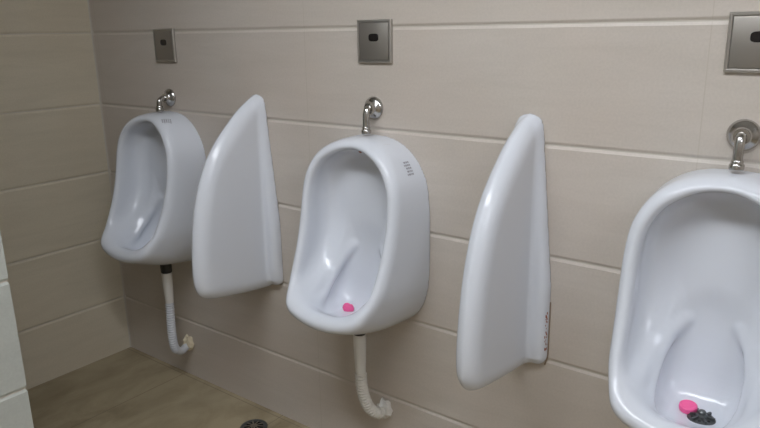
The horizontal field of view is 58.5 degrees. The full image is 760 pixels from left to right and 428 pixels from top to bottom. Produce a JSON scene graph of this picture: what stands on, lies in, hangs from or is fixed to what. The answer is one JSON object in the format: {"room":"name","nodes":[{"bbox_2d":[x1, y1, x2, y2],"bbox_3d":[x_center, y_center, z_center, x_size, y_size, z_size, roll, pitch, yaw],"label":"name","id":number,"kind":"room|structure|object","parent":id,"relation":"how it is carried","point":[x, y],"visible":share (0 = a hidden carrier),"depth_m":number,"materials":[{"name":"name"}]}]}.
{"room":"public restroom","nodes":[
{"label":"public restroom","id":0,"kind":"room"},
{"bbox_2d":[0,231,33,427],"bbox_3d":[-2.111,-0.093,0.950,1.066,2.660,2.467,10,19,36],"label":"wall partition","id":1,"kind":"structure","parent":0,"point":[15,410],"depth_m":1.74,"materials":[{"name":"white tile"}]},
{"bbox_2d":[0,0,129,389],"bbox_3d":[-1.544,-0.549,2.594,0.100,2.660,0.933,10,19,36],"label":"wall","id":2,"kind":"structure","parent":0,"point":[67,291],"depth_m":2.86,"materials":[{"name":"beige tile"}]},
{"bbox_2d":[27,347,309,427],"bbox_3d":[-0.161,1.438,0.453,5.400,0.100,3.600,10,19,36],"label":"floor","id":3,"kind":"structure","parent":0,"point":[130,387],"depth_m":2.79,"materials":[{"name":"brown tile"}]},
{"bbox_2d":[240,419,267,427],"bbox_3d":[-0.480,0.808,2.585,0.104,0.010,0.104,10,19,36],"label":"floor drain","id":4,"kind":"object","parent":3,"relation":"on","point":[254,423],"visible":1,"depth_m":2.60,"materials":[{"name":"grey metal"}]},
{"bbox_2d":[89,0,759,427],"bbox_3d":[0.876,-0.275,1.431,5.200,2.660,0.100,10,19,36],"label":"wall","id":5,"kind":"structure","parent":0,"point":[630,98],"depth_m":1.97,"materials":[{"name":"beige tile"}]},
{"bbox_2d":[87,0,131,346],"bbox_3d":[-1.222,-0.643,2.919,0.008,2.660,0.008,10,19,36],"label":"trim","id":6,"kind":"structure","parent":5,"relation":"attached to","point":[109,172],"depth_m":3.00,"materials":[{"name":"beige tile"}]},
{"bbox_2d":[101,111,205,264],"bbox_3d":[-0.914,-0.080,2.642,0.406,0.610,0.300,10,19,36],"label":"urinal","id":7,"kind":"object","parent":5,"relation":"attached to","point":[161,157],"depth_m":2.64,"materials":[{"name":"white ceramic"}]},
{"bbox_2d":[156,89,175,111],"bbox_3d":[-0.842,-0.442,2.632,0.069,0.082,0.069,10,19,36],"label":"flush elbow","id":8,"kind":"object","parent":7,"relation":"attached to","point":[169,97],"visible":1,"depth_m":2.63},
{"bbox_2d":[160,264,193,354],"bbox_3d":[-0.855,0.398,2.850,0.062,0.431,0.132,6,17,24],"label":"drain pipe","id":9,"kind":"object","parent":7,"relation":"attached to","point":[166,270],"visible":1,"depth_m":2.80,"materials":[{"name":"white plastic"}]},
{"bbox_2d":[153,28,176,61],"bbox_3d":[-0.825,-0.646,2.599,0.126,0.124,0.011,10,19,36],"label":"plate","id":10,"kind":"object","parent":5,"relation":"attached to","point":[164,39],"visible":1,"depth_m":2.59,"materials":[{"name":"silver metal"}]},
{"bbox_2d":[191,94,282,298],"bbox_3d":[-0.522,-0.037,2.324,0.162,0.711,0.330,10,19,36],"label":"divider panel","id":11,"kind":"object","parent":5,"relation":"attached to","point":[237,248],"visible":1,"depth_m":2.32,"materials":[{"name":"white ceramic"}]},
{"bbox_2d":[286,134,429,334],"bbox_3d":[-0.102,0.083,2.045,0.406,0.610,0.300,10,19,36],"label":"urinal","id":12,"kind":"object","parent":5,"relation":"attached to","point":[363,241],"depth_m":2.08,"materials":[{"name":"white ceramic"}]},
{"bbox_2d":[342,303,353,311],"bbox_3d":[-0.099,0.295,2.147,0.038,0.021,0.027,6,16,23],"label":"tablet","id":13,"kind":"object","parent":12,"relation":"in","point":[347,307],"visible":1,"depth_m":2.14,"materials":[{"name":"pink"}]},
{"bbox_2d":[361,96,382,133],"bbox_3d":[-0.034,-0.297,2.042,0.069,0.108,0.057,10,19,36],"label":"flush elbow","id":14,"kind":"object","parent":12,"relation":"attached to","point":[373,108],"visible":1,"depth_m":2.03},
{"bbox_2d":[353,334,392,418],"bbox_3d":[-0.026,0.530,2.231,0.130,0.362,0.061,-14,20,-40],"label":"drain pipe","id":15,"kind":"object","parent":12,"relation":"attached to","point":[383,409],"visible":0.97,"depth_m":2.21,"materials":[{"name":"white plastic"}]},
{"bbox_2d":[357,19,392,62],"bbox_3d":[-0.017,-0.508,1.998,0.126,0.124,0.011,10,19,36],"label":"plate","id":16,"kind":"object","parent":5,"relation":"attached to","point":[375,36],"visible":1,"depth_m":1.99,"materials":[{"name":"silver metal"}]},
{"bbox_2d":[456,113,550,390],"bbox_3d":[0.297,0.119,1.720,0.167,0.711,0.332,10,19,36],"label":"divider panel","id":17,"kind":"object","parent":5,"relation":"attached to","point":[504,316],"visible":1,"depth_m":1.70,"materials":[{"name":"white ceramic"}]},
{"bbox_2d":[608,168,759,427],"bbox_3d":[0.695,0.229,1.455,0.406,0.610,0.300,10,19,36],"label":"urinal","id":18,"kind":"object","parent":5,"relation":"attached to","point":[686,326],"depth_m":1.53,"materials":[{"name":"white ceramic"}]},
{"bbox_2d":[679,400,697,413],"bbox_3d":[0.706,0.442,1.555,0.040,0.022,0.039,8,18,31],"label":"tablet","id":19,"kind":"object","parent":18,"relation":"in","point":[685,406],"visible":1,"depth_m":1.55,"materials":[{"name":"pink"}]},
{"bbox_2d":[726,119,759,170],"bbox_3d":[0.769,-0.148,1.448,0.069,0.104,0.057,10,19,36],"label":"flush elbow","id":20,"kind":"object","parent":18,"relation":"attached to","point":[743,135],"visible":1,"depth_m":1.44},
{"bbox_2d":[723,11,759,72],"bbox_3d":[0.787,-0.356,1.405,0.126,0.124,0.011,10,19,36],"label":"plate","id":21,"kind":"object","parent":5,"relation":"attached to","point":[742,53],"visible":1,"depth_m":1.42,"materials":[{"name":"silver metal"}]}
]}

